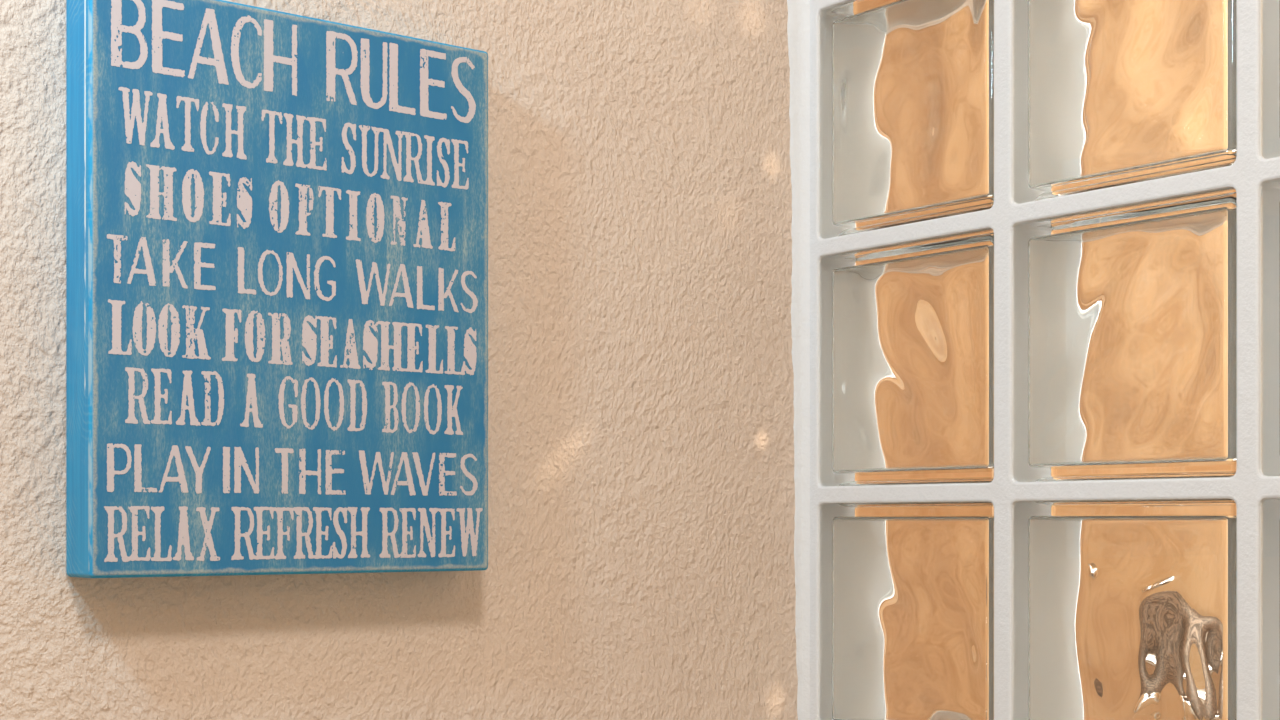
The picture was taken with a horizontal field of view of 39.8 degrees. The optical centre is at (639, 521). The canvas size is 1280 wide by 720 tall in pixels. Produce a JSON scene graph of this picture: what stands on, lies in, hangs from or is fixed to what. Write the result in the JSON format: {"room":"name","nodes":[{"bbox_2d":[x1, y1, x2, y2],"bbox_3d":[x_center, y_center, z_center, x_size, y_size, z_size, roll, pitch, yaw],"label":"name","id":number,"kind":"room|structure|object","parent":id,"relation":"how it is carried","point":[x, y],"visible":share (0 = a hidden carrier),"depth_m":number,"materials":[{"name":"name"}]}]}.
{"room":"bathroom","nodes":[
{"label":"bathroom","id":0,"kind":"room"},
{"bbox_2d":[0,0,797,719],"bbox_3d":[-0.816,0.200,0.775,2.482,2.600,0.120,0,0,-38],"label":"wall","id":1,"kind":"structure","parent":0,"point":[641,483],"depth_m":1.29,"materials":[{"name":"beige paint"}]},
{"bbox_2d":[66,0,487,577],"bbox_3d":[-0.225,-0.144,1.136,0.279,0.355,0.041,0,0,-38],"label":"wall sign","id":2,"kind":"object","parent":1,"relation":"attached to","point":[277,221],"visible":1,"depth_m":1.10,"materials":[{"name":"blue paint"}]},
{"bbox_3d":[0.356,0.843,1.226,0.082,1.315,0.616,0,0,-38],"label":"wall","id":3,"kind":"structure","parent":0,"visible":0},
{"bbox_2d":[787,0,1279,719],"bbox_3d":[0.348,-0.122,1.220,0.100,0.614,0.617,0,0,-38],"label":"glass wall","id":4,"kind":"structure","parent":3,"relation":"on","point":[1035,278],"depth_m":1.25,"materials":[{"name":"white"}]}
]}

